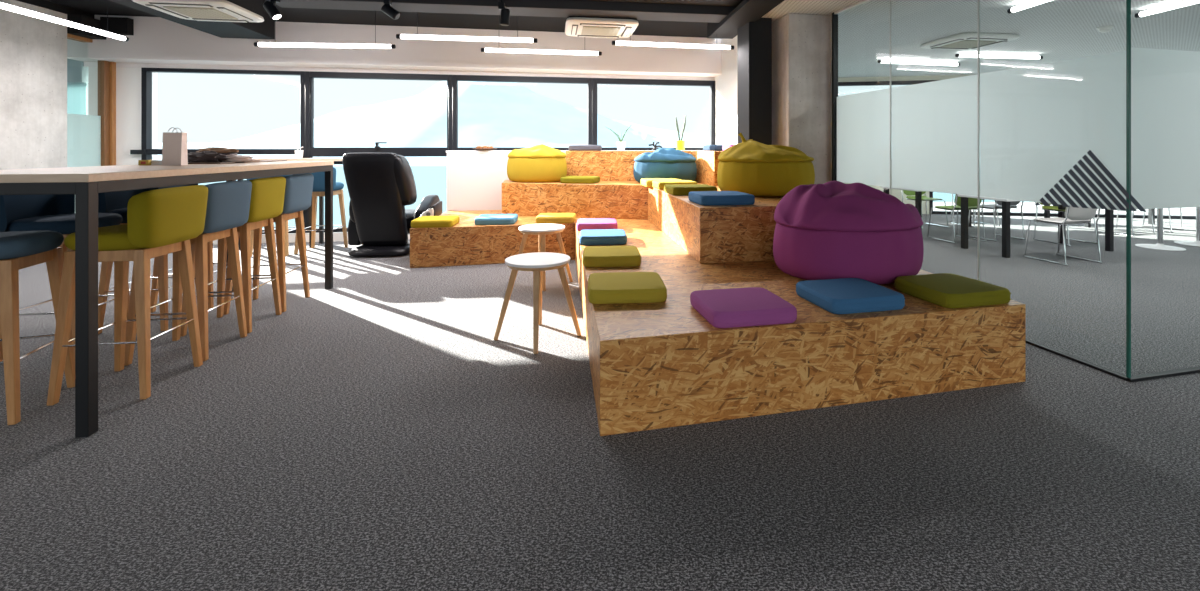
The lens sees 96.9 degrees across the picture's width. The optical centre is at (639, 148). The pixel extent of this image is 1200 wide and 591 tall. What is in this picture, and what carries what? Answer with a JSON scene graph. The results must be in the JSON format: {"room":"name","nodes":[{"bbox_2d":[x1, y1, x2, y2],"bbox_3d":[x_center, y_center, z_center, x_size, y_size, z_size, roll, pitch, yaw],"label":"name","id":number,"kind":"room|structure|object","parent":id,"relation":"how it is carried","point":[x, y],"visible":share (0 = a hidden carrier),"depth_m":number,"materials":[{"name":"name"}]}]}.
{"room":"office lounge","nodes":[
{"label":"office lounge","id":0,"kind":"room"},
{"bbox_2d":[0,0,66,169],"bbox_3d":[-6.055,-0.150,2.740,0.300,2.700,6.362,0,0,-9],"label":"wall","id":1,"kind":"structure","parent":0,"point":[33,51],"depth_m":5.52,"materials":[{"name":"concrete"}]},
{"bbox_2d":[67,33,115,166],"bbox_3d":[-6.488,-0.045,6.225,0.130,2.490,0.660,0,0,-9],"label":"door","id":2,"kind":"structure","parent":1,"relation":"in","point":[91,139],"depth_m":6.38,"materials":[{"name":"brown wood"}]},
{"bbox_2d":[67,58,157,164],"bbox_3d":[-8.164,-0.190,6.377,3.975,2.780,0.250,0,0,-10],"label":"wall","id":3,"kind":"structure","parent":0,"point":[128,80],"depth_m":6.56,"materials":[{"name":"white paint"}]},
{"bbox_2d":[67,82,86,114],"bbox_3d":[-8.477,0.190,6.267,3.321,2.020,0.020,0,0,-10],"label":"window","id":4,"kind":"structure","parent":3,"relation":"in","point":[76,91],"depth_m":6.53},
{"bbox_2d":[130,68,304,233],"bbox_3d":[-5.321,0.040,6.752,1.955,2.100,0.130,0,0,-10],"label":"window","id":5,"kind":"structure","parent":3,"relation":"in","point":[146,151],"depth_m":6.66,"materials":[{"name":"black"}]},
{"bbox_2d":[213,232,409,244],"bbox_3d":[-2.542,1.145,7.282,7.434,0.110,0.300,0,0,-10],"label":"trim","id":6,"kind":"structure","parent":3,"relation":"attached to","point":[337,236],"depth_m":6.84,"materials":[{"name":"white paint"}]},
{"bbox_2d":[46,0,706,37],"bbox_3d":[-3.450,-1.655,1.965,13.100,0.150,11.930,0,0,0],"label":"ceiling","id":7,"kind":"structure","parent":0,"point":[96,7],"depth_m":6.52,"materials":[{"name":"black"}]},
{"bbox_2d":[0,2,128,41],"bbox_3d":[-5.203,-1.272,4.663,0.048,0.293,1.831,0,0,-11],"label":"linear light","id":8,"kind":"object","parent":7,"relation":"hanging from","point":[2,5],"visible":1,"depth_m":4.78,"materials":[{"name":"white"}]},
{"bbox_2d":[110,0,274,39],"bbox_3d":[-4.320,-1.440,4.400,0.569,0.280,3.757,0,0,-9],"label":"beam","id":9,"kind":"structure","parent":7,"relation":"attached to","point":[265,29],"depth_m":5.76,"materials":[{"name":"black"}]},
{"bbox_2d":[132,0,263,22],"bbox_3d":[-3.980,-1.402,4.820,0.740,0.352,0.740,0,0,-9],"label":"air conditioner","id":10,"kind":"object","parent":7,"relation":"attached to","point":[246,11],"depth_m":4.77,"materials":[{"name":"white plastic"}]},
{"bbox_2d":[163,6,237,19],"bbox_3d":[-3.980,-1.234,4.820,0.385,0.015,0.385,0,0,-9],"label":"ceiling vent","id":11,"kind":"object","parent":10,"relation":"in","point":[193,12],"depth_m":4.78,"materials":[{"name":"beige"}]},
{"bbox_2d":[254,11,395,48],"bbox_3d":[-3.493,-1.353,5.889,1.494,0.454,0.048,0,0,-5],"label":"linear light","id":12,"kind":"object","parent":7,"relation":"hanging from","point":[256,44],"visible":0.97,"depth_m":5.88,"materials":[{"name":"white"}]},
{"bbox_2d":[396,12,536,42],"bbox_3d":[-1.789,-1.353,5.518,1.414,0.454,0.048,0,0,-9],"label":"linear light","id":13,"kind":"object","parent":7,"relation":"hanging from","point":[398,36],"visible":1,"depth_m":5.50,"materials":[{"name":"white"}]},
{"bbox_2d":[269,0,735,22],"bbox_3d":[-1.143,-1.464,5.217,4.553,0.228,0.340,0,0,-8],"label":"beam","id":14,"kind":"structure","parent":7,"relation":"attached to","point":[540,8],"depth_m":5.17,"materials":[{"name":"grey"}]},
{"bbox_2d":[263,0,281,19],"bbox_3d":[-3.191,-1.272,4.600,0.144,0.297,0.084,0,0,0],"label":"spotlight","id":15,"kind":"object","parent":14,"relation":"attached to","point":[269,6],"visible":1,"depth_m":4.57,"materials":[{"name":"black"}]},
{"bbox_2d":[381,0,399,19],"bbox_3d":[-2.281,-1.302,4.850,0.162,0.235,0.084,0,0,0],"label":"spotlight","id":16,"kind":"object","parent":14,"relation":"attached to","point":[386,8],"visible":1,"depth_m":4.82,"materials":[{"name":"black"}]},
{"bbox_2d":[481,48,601,55],"bbox_3d":[-1.153,-1.353,6.269,1.404,0.454,0.049,0,0,-10],"label":"linear light","id":17,"kind":"object","parent":7,"relation":"hanging from","point":[500,50],"visible":0.95,"depth_m":6.25,"materials":[{"name":"white"}]},
{"bbox_2d":[565,16,638,37],"bbox_3d":[-0.432,-1.427,5.780,0.760,0.302,0.760,0,0,-9],"label":"air conditioner","id":18,"kind":"object","parent":7,"relation":"attached to","point":[579,26],"depth_m":5.58,"materials":[{"name":"white plastic"}]},
{"bbox_2d":[581,26,620,35],"bbox_3d":[-0.432,-1.284,5.780,0.395,0.015,0.395,0,0,-9],"label":"ceiling vent","id":19,"kind":"object","parent":18,"relation":"in","point":[585,30],"depth_m":5.72,"materials":[{"name":"beige"}]},
{"bbox_2d":[594,0,742,6],"bbox_3d":[-2.468,-1.499,4.553,11.134,0.158,0.400,0,0,-9],"label":"beam","id":20,"kind":"structure","parent":7,"relation":"attached to","point":[735,3],"depth_m":5.10,"materials":[{"name":"black"}]},
{"bbox_2d":[498,0,509,25],"bbox_3d":[-1.252,-1.281,4.900,0.102,0.279,0.084,0,0,0],"label":"spotlight","id":21,"kind":"object","parent":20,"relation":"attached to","point":[505,13],"visible":1,"depth_m":4.87,"materials":[{"name":"black"}]},
{"bbox_2d":[612,41,733,49],"bbox_3d":[0.380,-1.353,5.878,1.395,0.454,0.049,0,0,-11],"label":"linear light","id":22,"kind":"object","parent":7,"relation":"hanging from","point":[624,43],"visible":0.98,"depth_m":5.85,"materials":[{"name":"white"}]},
{"bbox_2d":[707,0,783,38],"bbox_3d":[1.046,-1.440,5.255,0.304,0.280,1.989,0,0,-6],"label":"beam","id":23,"kind":"structure","parent":7,"relation":"attached to","point":[747,11],"depth_m":5.28,"materials":[{"name":"black"}]},
{"bbox_2d":[67,15,720,80],"bbox_3d":[-2.711,-1.295,7.166,8.308,0.570,0.570,0,0,-10],"label":"wall","id":24,"kind":"structure","parent":0,"point":[156,42],"depth_m":6.86,"materials":[{"name":"white"}]},
{"bbox_2d":[16,0,133,39],"bbox_3d":[-5.903,-1.435,3.137,0.720,0.290,7.102,0,0,-9],"label":"beam","id":25,"kind":"structure","parent":24,"relation":"attached to","point":[116,25],"depth_m":6.06,"materials":[{"name":"black"}]},
{"bbox_2d":[305,71,452,232],"bbox_3d":[-3.449,0.040,7.043,1.834,2.100,0.200,0,0,-10],"label":"window","id":26,"kind":"structure","parent":24,"relation":"in","point":[311,151],"depth_m":6.99,"materials":[{"name":"black"}]},
{"bbox_2d":[453,75,591,149],"bbox_3d":[-1.619,0.040,7.403,1.895,2.100,0.120,0,0,-10],"label":"window","id":27,"kind":"structure","parent":24,"relation":"in","point":[476,78],"depth_m":7.34,"materials":[{"name":"black"}]},
{"bbox_2d":[592,78,714,149],"bbox_3d":[0.221,0.040,7.724,1.840,2.100,0.120,0,0,-10],"label":"window","id":28,"kind":"structure","parent":24,"relation":"in","point":[595,81],"depth_m":7.68,"materials":[{"name":"black"}]},
{"bbox_2d":[0,202,1199,590],"bbox_3d":[1.000,1.260,4.000,22.000,0.120,16.000,0,0,0],"label":"floor","id":29,"kind":"structure","parent":0,"point":[375,432],"depth_m":2.02,"materials":[{"name":"carpet"}]},
{"bbox_2d":[0,231,74,424],"bbox_3d":[-2.996,0.697,2.424,0.457,1.004,0.466,0,0,-20],"label":"bar stool","id":30,"kind":"object","parent":29,"relation":"on","point":[18,249],"visible":0.99,"depth_m":2.35,"materials":[{"name":"brown wood"}]},
{"bbox_2d":[0,194,129,361],"bbox_3d":[-3.437,0.697,3.168,0.457,1.004,0.466,0,0,-9],"label":"bar stool","id":31,"kind":"object","parent":29,"relation":"on","point":[56,213],"visible":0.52,"depth_m":3.08,"materials":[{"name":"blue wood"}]},
{"bbox_2d":[47,185,207,405],"bbox_3d":[-2.583,0.697,2.713,0.457,1.004,0.466,0,0,-9],"label":"bar stool","id":32,"kind":"object","parent":29,"relation":"on","point":[160,222],"visible":0.89,"depth_m":2.57,"materials":[{"name":"brown wood"}]},
{"bbox_2d":[98,188,195,333],"bbox_3d":[-3.377,0.697,3.658,0.457,1.004,0.466,0,0,-9],"label":"bar stool","id":33,"kind":"object","parent":29,"relation":"on","point":[116,202],"visible":0.23,"depth_m":3.50,"materials":[{"name":"brown wood"}]},
{"bbox_2d":[0,161,333,437],"bbox_3d":[-2.876,0.651,3.335,0.820,1.096,2.420,0,0,-9],"label":"bar table","id":34,"kind":"object","parent":29,"relation":"on","point":[87,182],"visible":0.89,"depth_m":2.23,"materials":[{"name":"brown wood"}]},
{"bbox_2d":[138,160,150,164],"bbox_3d":[-3.107,0.086,3.326,0.050,0.033,0.041,0,0,-20],"label":"box","id":35,"kind":"object","parent":34,"relation":"on","point":[140,162],"visible":0.96,"depth_m":3.31,"materials":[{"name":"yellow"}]},
{"bbox_2d":[151,160,161,164],"bbox_3d":[-3.091,0.087,3.411,0.168,0.030,0.120,0,0,-12],"label":"paper stack","id":36,"kind":"object","parent":34,"relation":"on","point":[153,162],"visible":0.3,"depth_m":3.36,"materials":[{"name":"white"}]},
{"bbox_2d":[162,127,187,165],"bbox_3d":[-2.916,-0.017,3.324,0.100,0.237,0.075,0,0,-15],"label":"paper bag","id":37,"kind":"object","parent":34,"relation":"on","point":[174,144],"visible":1,"depth_m":3.30,"materials":[{"name":"beige"}]},
{"bbox_2d":[196,144,238,154],"bbox_3d":[-3.283,0.030,4.117,0.303,0.144,0.139,0,0,-11],"label":"paper bag","id":38,"kind":"object","parent":34,"relation":"on","point":[226,151],"visible":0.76,"depth_m":4.09,"materials":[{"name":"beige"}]},
{"bbox_2d":[188,160,286,163],"bbox_3d":[-3.083,0.098,4.044,0.300,0.008,0.898,0,0,-9],"label":"tray","id":39,"kind":"object","parent":34,"relation":"on","point":[260,160],"visible":0.56,"depth_m":3.69,"materials":[{"name":"brown"}]},
{"bbox_2d":[188,150,227,161],"bbox_3d":[-3.067,0.051,3.754,0.283,0.083,0.159,0,0,-11],"label":"leather bag","id":40,"kind":"object","parent":39,"relation":"on","point":[204,156],"visible":0.8,"depth_m":3.71,"materials":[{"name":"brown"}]},
{"bbox_2d":[222,155,259,161],"bbox_3d":[-2.962,0.063,3.840,0.360,0.061,0.134,0,0,-17],"label":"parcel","id":41,"kind":"object","parent":39,"relation":"on","point":[231,158],"visible":0.56,"depth_m":3.83,"materials":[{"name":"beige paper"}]},
{"bbox_2d":[124,180,251,365],"bbox_3d":[-2.673,0.697,3.167,0.457,1.004,0.466,0,0,-9],"label":"bar stool","id":42,"kind":"object","parent":29,"relation":"on","point":[228,203],"visible":0.62,"depth_m":3.13,"materials":[{"name":"brown wood"}]},
{"bbox_2d":[150,184,240,311],"bbox_3d":[-3.447,0.697,4.117,0.457,1.004,0.466,0,0,-9],"label":"bar stool","id":43,"kind":"object","parent":29,"relation":"on","point":[154,294],"visible":0.09,"depth_m":3.96,"materials":[{"name":"brown wood"}]},
{"bbox_2d":[180,176,285,336],"bbox_3d":[-2.758,0.697,3.622,0.457,1.004,0.466,0,0,-9],"label":"bar stool","id":44,"kind":"object","parent":29,"relation":"on","point":[267,194],"visible":0.56,"depth_m":3.62,"materials":[{"name":"brown wood"}]},
{"bbox_2d":[223,173,313,314],"bbox_3d":[-2.833,0.697,4.072,0.457,1.004,0.466,0,0,-9],"label":"bar stool","id":45,"kind":"object","parent":29,"relation":"on","point":[299,187],"visible":0.52,"depth_m":4.05,"materials":[{"name":"brown wood"}]},
{"bbox_2d":[247,175,306,255],"bbox_3d":[-4.174,0.697,6.103,0.466,1.004,0.457,0,0,-6],"label":"bar stool","id":46,"kind":"object","parent":29,"relation":"on","point":[286,222],"visible":0.08,"depth_m":5.94,"materials":[{"name":"brown wood"}]},
{"bbox_2d":[238,158,342,249],"bbox_3d":[-4.068,0.657,6.588,1.550,1.084,0.360,0,0,-10],"label":"bar","id":47,"kind":"object","parent":29,"relation":"on","point":[337,161],"visible":0.1,"depth_m":6.45,"materials":[{"name":"brown wood"}]},
{"bbox_2d":[295,147,302,157],"bbox_3d":[-4.218,0.042,6.561,0.098,0.143,0.094,0,0,0],"label":"paper cup","id":48,"kind":"object","parent":47,"relation":"on","point":[298,153],"visible":0.94,"depth_m":6.53,"materials":[{"name":"white"}]},
{"bbox_2d":[294,167,347,253],"bbox_3d":[-3.748,0.697,6.233,0.466,1.004,0.458,0,0,-6],"label":"bar stool","id":49,"kind":"object","parent":29,"relation":"on","point":[319,177],"visible":0.45,"depth_m":6.33,"materials":[{"name":"brown wood"}]},
{"bbox_2d":[342,153,441,256],"bbox_3d":[-2.847,0.619,6.244,0.975,1.158,0.960,0,0,-4],"label":"chair","id":50,"kind":"object","parent":29,"relation":"on","point":[380,186],"visible":0.95,"depth_m":5.85,"materials":[{"name":"black leather"}]},
{"bbox_2d":[494,252,580,353],"bbox_3d":[-0.647,0.947,3.364,0.409,0.504,0.409,0,0,36],"label":"round stool","id":51,"kind":"object","parent":29,"relation":"on","point":[537,262],"visible":1,"depth_m":3.32,"materials":[{"name":"white laminate"}]},
{"bbox_2d":[518,224,572,290],"bbox_3d":[-0.875,0.947,4.735,0.409,0.504,0.409,0,0,30],"label":"round stool","id":52,"kind":"object","parent":29,"relation":"on","point":[541,230],"visible":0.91,"depth_m":4.67,"materials":[{"name":"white wood"}]},
{"bbox_2d":[446,150,703,210],"bbox_3d":[-0.706,0.610,7.292,3.705,1.179,0.253,0,0,-10],"label":"wall","id":53,"kind":"structure","parent":29,"relation":"on","point":[475,178],"depth_m":6.92,"materials":[{"name":"grey"}]},
{"bbox_2d":[473,148,496,149],"bbox_3d":[-2.056,0.006,7.032,0.310,0.026,0.310,0,0,0],"label":"plate","id":54,"kind":"object","parent":53,"relation":"on","point":[473,148],"visible":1,"depth_m":6.92,"materials":[{"name":"brown"}]},
{"bbox_2d":[446,150,703,152],"bbox_3d":[-0.706,0.035,7.292,3.705,0.030,0.253,0,0,-10],"label":"countertop","id":55,"kind":"structure","parent":53,"relation":"on","point":[450,151],"depth_m":7.07,"materials":[{"name":"white laminate"}]},
{"bbox_2d":[606,127,629,149],"bbox_3d":[-0.299,-0.162,7.366,0.372,0.361,0.128,0,0,0],"label":"potted plant","id":56,"kind":"object","parent":53,"relation":"on","point":[620,145],"visible":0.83,"depth_m":7.33,"materials":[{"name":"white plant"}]},
{"bbox_2d":[649,142,661,149],"bbox_3d":[0.217,-0.042,7.428,0.197,0.121,0.090,0,0,0],"label":"ornament","id":57,"kind":"object","parent":53,"relation":"on","point":[656,143],"visible":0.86,"depth_m":7.42,"materials":[{"name":"black metal"}]},
{"bbox_2d":[675,115,685,149],"bbox_3d":[0.574,-0.231,7.512,0.131,0.501,0.131,0,0,45],"label":"potted plant","id":58,"kind":"object","parent":53,"relation":"on","point":[680,144],"visible":0.9,"depth_m":7.50,"materials":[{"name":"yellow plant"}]},
{"bbox_2d":[410,151,1024,435],"bbox_3d":[-0.253,0.612,4.718,3.856,1.174,4.973,0,0,-10],"label":"platform","id":59,"kind":"object","parent":29,"relation":"on","point":[659,365],"visible":0.58,"depth_m":2.61,"materials":[{"name":"wood"}]},
{"bbox_2d":[411,216,458,227],"bbox_3d":[-2.146,0.760,5.576,0.419,0.078,0.404,0,0,-8],"label":"seat cushion","id":60,"kind":"object","parent":59,"relation":"on","point":[423,221],"visible":1,"depth_m":5.40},
{"bbox_2d":[475,214,517,224],"bbox_3d":[-1.554,0.760,5.759,0.419,0.078,0.384,0,0,-6],"label":"seat cushion","id":61,"kind":"object","parent":59,"relation":"on","point":[483,219],"visible":1,"depth_m":5.59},
{"bbox_2d":[507,144,566,181],"bbox_3d":[-1.292,0.175,6.629,0.765,0.469,0.477,0,0,12],"label":"beanbag","id":62,"kind":"object","parent":59,"relation":"on","point":[537,163],"visible":0.99,"depth_m":6.43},
{"bbox_2d":[536,213,575,222],"bbox_3d":[-0.924,0.760,5.864,0.419,0.078,0.364,0,0,-3],"label":"seat cushion","id":63,"kind":"object","parent":59,"relation":"on","point":[542,217],"visible":1,"depth_m":5.69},
{"bbox_2d":[560,176,599,183],"bbox_3d":[-0.720,0.370,6.440,0.419,0.078,0.384,0,0,8],"label":"seat cushion","id":64,"kind":"object","parent":59,"relation":"on","point":[568,179],"visible":1,"depth_m":6.26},
{"bbox_2d":[569,145,601,150],"bbox_3d":[-0.720,-0.015,7.000,0.424,0.078,0.364,0,0,-2],"label":"seat cushion","id":65,"kind":"object","parent":59,"relation":"on","point":[571,147],"visible":1,"depth_m":6.82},
{"bbox_2d":[576,218,617,230],"bbox_3d":[-0.435,0.760,5.359,0.404,0.078,0.404,0,0,-5],"label":"seat cushion","id":66,"kind":"object","parent":59,"relation":"on","point":[588,223],"visible":0.91,"depth_m":5.17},
{"bbox_2d":[579,229,626,244],"bbox_3d":[-0.321,0.760,4.604,0.404,0.078,0.404,0,0,-5],"label":"seat cushion","id":67,"kind":"object","parent":59,"relation":"on","point":[589,236],"visible":1,"depth_m":4.42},
{"bbox_2d":[583,246,640,266],"bbox_3d":[-0.203,0.760,3.783,0.404,0.078,0.404,0,0,-5],"label":"seat cushion","id":68,"kind":"object","parent":59,"relation":"on","point":[593,256],"visible":1,"depth_m":3.60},
{"bbox_2d":[588,272,666,303],"bbox_3d":[-0.077,0.760,2.934,0.419,0.078,0.404,0,0,-5],"label":"seat cushion","id":69,"kind":"object","parent":59,"relation":"on","point":[610,287],"visible":1,"depth_m":2.77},
{"bbox_2d":[641,178,679,186],"bbox_3d":[0.239,0.370,5.893,0.419,0.078,0.404,0,0,-10],"label":"seat cushion","id":70,"kind":"object","parent":59,"relation":"on","point":[647,182],"visible":0.46,"depth_m":5.80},
{"bbox_2d":[633,148,696,182],"bbox_3d":[0.303,0.197,6.389,0.764,0.424,0.577,0,0,3],"label":"beanbag","id":71,"kind":"object","parent":59,"relation":"on","point":[663,162],"visible":0.94,"depth_m":6.16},
{"bbox_2d":[652,180,696,189],"bbox_3d":[0.357,0.370,5.563,0.419,0.078,0.404,0,0,-10],"label":"seat cushion","id":72,"kind":"object","parent":59,"relation":"on","point":[658,184],"visible":0.63,"depth_m":5.40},
{"bbox_2d":[664,184,716,195],"bbox_3d":[0.459,0.370,4.868,0.419,0.078,0.404,0,0,-10],"label":"seat cushion","id":73,"kind":"object","parent":59,"relation":"on","point":[673,189],"visible":0.83,"depth_m":4.69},
{"bbox_2d":[703,145,722,150],"bbox_3d":[0.990,-0.015,6.620,0.304,0.078,0.344,0,0,-20],"label":"seat cushion","id":74,"kind":"object","parent":59,"relation":"on","point":[705,147],"visible":0.55,"depth_m":6.46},
{"bbox_2d":[688,191,754,205],"bbox_3d":[0.614,0.370,4.044,0.419,0.078,0.404,0,0,-10],"label":"seat cushion","id":75,"kind":"object","parent":59,"relation":"on","point":[706,198],"visible":1,"depth_m":3.87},
{"bbox_2d":[722,144,734,150],"bbox_3d":[1.130,-0.015,6.120,0.284,0.078,0.344,0,0,-8],"label":"seat cushion","id":76,"kind":"object","parent":59,"relation":"on","point":[724,147],"visible":0.23,"depth_m":6.09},
{"bbox_2d":[690,287,796,327],"bbox_3d":[0.491,0.760,2.576,0.419,0.078,0.389,0,0,-12],"label":"seat cushion","id":77,"kind":"object","parent":59,"relation":"on","point":[749,306],"visible":1,"depth_m":2.44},
{"bbox_2d":[717,133,814,196],"bbox_3d":[1.135,0.130,4.801,0.865,0.558,0.795,0,0,-9],"label":"beanbag","id":78,"kind":"object","parent":59,"relation":"on","point":[758,169],"visible":0.94,"depth_m":4.47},
{"bbox_2d":[773,181,923,284],"bbox_3d":[1.325,0.501,3.401,0.967,0.595,0.798,0,0,-11],"label":"beanbag","id":79,"kind":"object","parent":59,"relation":"on","point":[831,229],"visible":0.98,"depth_m":3.10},
{"bbox_2d":[796,278,905,313],"bbox_3d":[1.089,0.760,2.776,0.419,0.078,0.389,0,0,-13],"label":"seat cushion","id":80,"kind":"object","parent":59,"relation":"on","point":[842,295],"visible":1,"depth_m":2.65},
{"bbox_2d":[894,273,1010,308],"bbox_3d":[1.684,0.760,2.879,0.419,0.078,0.404,0,0,-15],"label":"seat cushion","id":81,"kind":"object","parent":59,"relation":"on","point":[947,290],"visible":1,"depth_m":2.76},
{"bbox_2d":[901,190,948,228],"bbox_3d":[4.416,0.829,8.266,0.486,0.738,0.522,0,0,-14],"label":"chair","id":82,"kind":"object","parent":29,"relation":"on","point":[924,198],"visible":0.51,"depth_m":8.37,"materials":[{"name":"green"}]},
{"bbox_2d":[881,186,970,229],"bbox_3d":[4.436,0.875,7.709,1.580,0.649,0.730,0,0,-14],"label":"meeting table","id":83,"kind":"object","parent":29,"relation":"on","point":[918,193],"visible":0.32,"depth_m":7.23,"materials":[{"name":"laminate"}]},
{"bbox_2d":[927,194,986,243],"bbox_3d":[4.174,0.829,6.984,0.486,0.738,0.522,0,0,-14],"label":"chair","id":84,"kind":"object","parent":29,"relation":"on","point":[972,202],"visible":0.62,"depth_m":6.84,"materials":[{"name":"green"}]},
{"bbox_2d":[950,194,999,226],"bbox_3d":[5.296,0.829,8.416,0.486,0.738,0.522,0,0,-14],"label":"chair","id":85,"kind":"object","parent":29,"relation":"on","point":[974,213],"visible":0.12,"depth_m":8.36,"materials":[{"name":"grey"}]},
{"bbox_2d":[968,200,1025,241],"bbox_3d":[4.784,0.829,7.124,0.486,0.738,0.522,0,0,-14],"label":"chair","id":86,"kind":"object","parent":29,"relation":"on","point":[1013,204],"visible":0.52,"depth_m":6.99,"materials":[{"name":"grey"}]},
{"bbox_2d":[832,0,1199,381],"bbox_3d":[3.664,-0.075,4.358,3.015,2.550,2.613,0,0,-14],"label":"glass wall","id":87,"kind":"structure","parent":29,"relation":"on","point":[1120,131],"depth_m":3.17,"materials":[{"name":"white glass"}]},
{"bbox_2d":[958,194,1113,257],"bbox_3d":[4.711,0.875,6.304,1.610,0.649,0.650,0,0,-14],"label":"meeting table","id":88,"kind":"object","parent":29,"relation":"on","point":[1109,214],"visible":0.52,"depth_m":6.21,"materials":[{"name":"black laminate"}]},
{"bbox_2d":[1023,205,1102,265],"bbox_3d":[4.554,0.829,5.704,0.486,0.738,0.522,0,0,-14],"label":"chair","id":89,"kind":"object","parent":29,"relation":"on","point":[1080,215],"visible":0.8,"depth_m":5.55,"materials":[{"name":"white"}]},
{"bbox_2d":[1033,202,1097,245],"bbox_3d":[5.476,0.829,6.846,0.486,0.738,0.522,0,0,-14],"label":"chair","id":90,"kind":"object","parent":29,"relation":"on","point":[1051,208],"visible":0.3,"depth_m":6.83,"materials":[{"name":"silver"}]},
{"bbox_2d":[1044,209,1154,226],"bbox_3d":[7.434,0.875,8.591,1.430,0.649,0.730,0,0,-14],"label":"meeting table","id":91,"kind":"object","parent":29,"relation":"on","point":[1046,212],"visible":0.04,"depth_m":8.44,"materials":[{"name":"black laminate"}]},
{"bbox_2d":[1097,209,1155,236],"bbox_3d":[6.906,0.829,7.535,0.486,0.738,0.522,0,0,-20],"label":"chair","id":92,"kind":"object","parent":29,"relation":"on","point":[1132,231],"visible":0.07,"depth_m":7.44,"materials":[{"name":"white"}]},
{"bbox_2d":[1131,208,1183,232],"bbox_3d":[7.708,0.829,7.886,0.486,0.738,0.522,0,0,-30],"label":"chair","id":93,"kind":"object","parent":29,"relation":"on","point":[1170,228],"visible":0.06,"depth_m":7.83,"materials":[{"name":"white"}]},
{"bbox_2d":[1135,208,1186,250],"bbox_3d":[6.335,0.838,6.457,0.620,0.723,0.620,0,0,0],"label":"pedestal table","id":94,"kind":"object","parent":29,"relation":"on","point":[1159,246],"visible":0.49,"depth_m":6.43,"materials":[{"name":"white metal"}]},
{"bbox_2d":[1174,207,1199,246],"bbox_3d":[7.024,0.838,6.660,0.620,0.723,0.620,0,0,0],"label":"pedestal table","id":95,"kind":"object","parent":29,"relation":"on","point":[1197,242],"visible":0.55,"depth_m":6.65,"materials":[{"name":"white metal"}]},
{"bbox_2d":[715,36,736,144],"bbox_3d":[1.326,-0.190,6.873,0.150,2.780,2.154,0,0,-8],"label":"wall","id":96,"kind":"structure","parent":0,"point":[726,82],"depth_m":7.28,"materials":[{"name":"white paint"}]},
{"bbox_2d":[737,18,771,144],"bbox_3d":[1.208,-0.190,5.605,0.248,2.780,0.340,0,0,-10],"label":"wall column","id":97,"kind":"structure","parent":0,"point":[754,39],"depth_m":5.45,"materials":[{"name":"black"}]},
{"bbox_2d":[772,13,830,183],"bbox_3d":[1.663,-0.075,5.530,0.457,2.550,0.472,0,0,-9],"label":"wall pillar","id":98,"kind":"structure","parent":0,"point":[801,43],"depth_m":5.31,"materials":[{"name":"concrete"}]},
{"bbox_2d":[830,15,831,180],"bbox_3d":[1.690,-0.074,7.950,0.660,2.549,5.300,0,0,0],"label":"wall","id":99,"kind":"structure","parent":0,"point":[830,15],"depth_m":5.33,"materials":[{"name":"white"}]},
{"bbox_2d":[838,75,969,213],"bbox_3d":[7.905,-0.080,9.402,12.000,2.560,0.200,0,0,10],"label":"wall","id":100,"kind":"structure","parent":0,"point":[897,193],"depth_m":9.84,"materials":[{"name":"beige paint"}]},
{"bbox_2d":[838,80,1195,218],"bbox_3d":[7.901,-0.035,9.377,12.000,2.469,0.090,0,0,10],"label":"window","id":101,"kind":"structure","parent":100,"relation":"in","point":[871,83],"depth_m":9.75,"materials":[{"name":"black"}]},
{"bbox_2d":[761,0,1199,77],"bbox_3d":[6.565,-1.460,3.500,10.870,0.220,15.000,0,0,0],"label":"ceiling","id":102,"kind":"structure","parent":0,"point":[1054,30],"depth_m":6.04,"materials":[{"name":"paint"}]},
{"bbox_2d":[878,60,959,65],"bbox_3d":[4.229,-1.300,8.014,1.416,0.048,0.048,0,0,-12],"label":"linear light","id":103,"kind":"object","parent":102,"relation":"attached to","point":[879,61],"visible":1,"depth_m":7.99,"materials":[{"name":"white"}]},
{"bbox_2d":[920,33,1019,49],"bbox_3d":[4.050,-1.322,6.550,0.800,0.072,0.800,0,0,-9],"label":"air conditioner","id":104,"kind":"object","parent":102,"relation":"attached to","point":[962,41],"depth_m":6.38,"materials":[{"name":"white plastic"}]},
{"bbox_2d":[941,40,995,47],"bbox_3d":[4.050,-1.294,6.550,0.416,0.015,0.416,0,0,-9],"label":"ceiling vent","id":105,"kind":"object","parent":104,"relation":"in","point":[963,43],"depth_m":6.52,"materials":[{"name":"beige"}]},
{"bbox_2d":[955,54,1042,58],"bbox_3d":[5.052,-1.300,7.449,1.334,0.048,0.048,0,0,-7],"label":"linear light","id":106,"kind":"object","parent":102,"relation":"attached to","point":[956,55],"visible":1,"depth_m":7.43,"materials":[{"name":"white"}]},
{"bbox_2d":[1007,0,1051,13],"bbox_3d":[3.531,-1.300,4.592,0.048,0.048,0.825,0,0,-7],"label":"linear light","id":107,"kind":"object","parent":102,"relation":"attached to","point":[1035,2],"visible":1,"depth_m":4.79,"materials":[{"name":"white"}]},
{"bbox_2d":[1097,25,1112,32],"bbox_3d":[5.138,-1.320,5.856,0.140,0.060,0.140,0,0,0],"label":"smoke detector","id":108,"kind":"object","parent":102,"relation":"attached to","point":[1103,29],"visible":1,"depth_m":5.82,"materials":[{"name":"white plastic"}]},
{"bbox_2d":[1134,0,1199,17],"bbox_3d":[4.873,-1.300,4.742,0.048,0.048,0.854,0,0,-5],"label":"linear light","id":109,"kind":"object","parent":102,"relation":"attached to","point":[1188,2],"visible":1,"depth_m":4.87,"materials":[{"name":"white"}]},
{"label":"outside","id":110,"kind":"structure","parent":0,"visible":0},
{"bbox_2d":[198,166,1029,228],"bbox_3d":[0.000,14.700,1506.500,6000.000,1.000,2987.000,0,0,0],"label":"ground","id":111,"kind":"structure","parent":110,"point":[429,180],"depth_m":177.10,"materials":[{"name":"grey"}]},
{"bbox_2d":[158,81,891,165],"bbox_3d":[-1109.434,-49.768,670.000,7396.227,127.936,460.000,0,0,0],"label":"hills","id":112,"kind":"structure","parent":111,"relation":"on","point":[495,114],"depth_m":591.20,"materials":[{"name":"white"}]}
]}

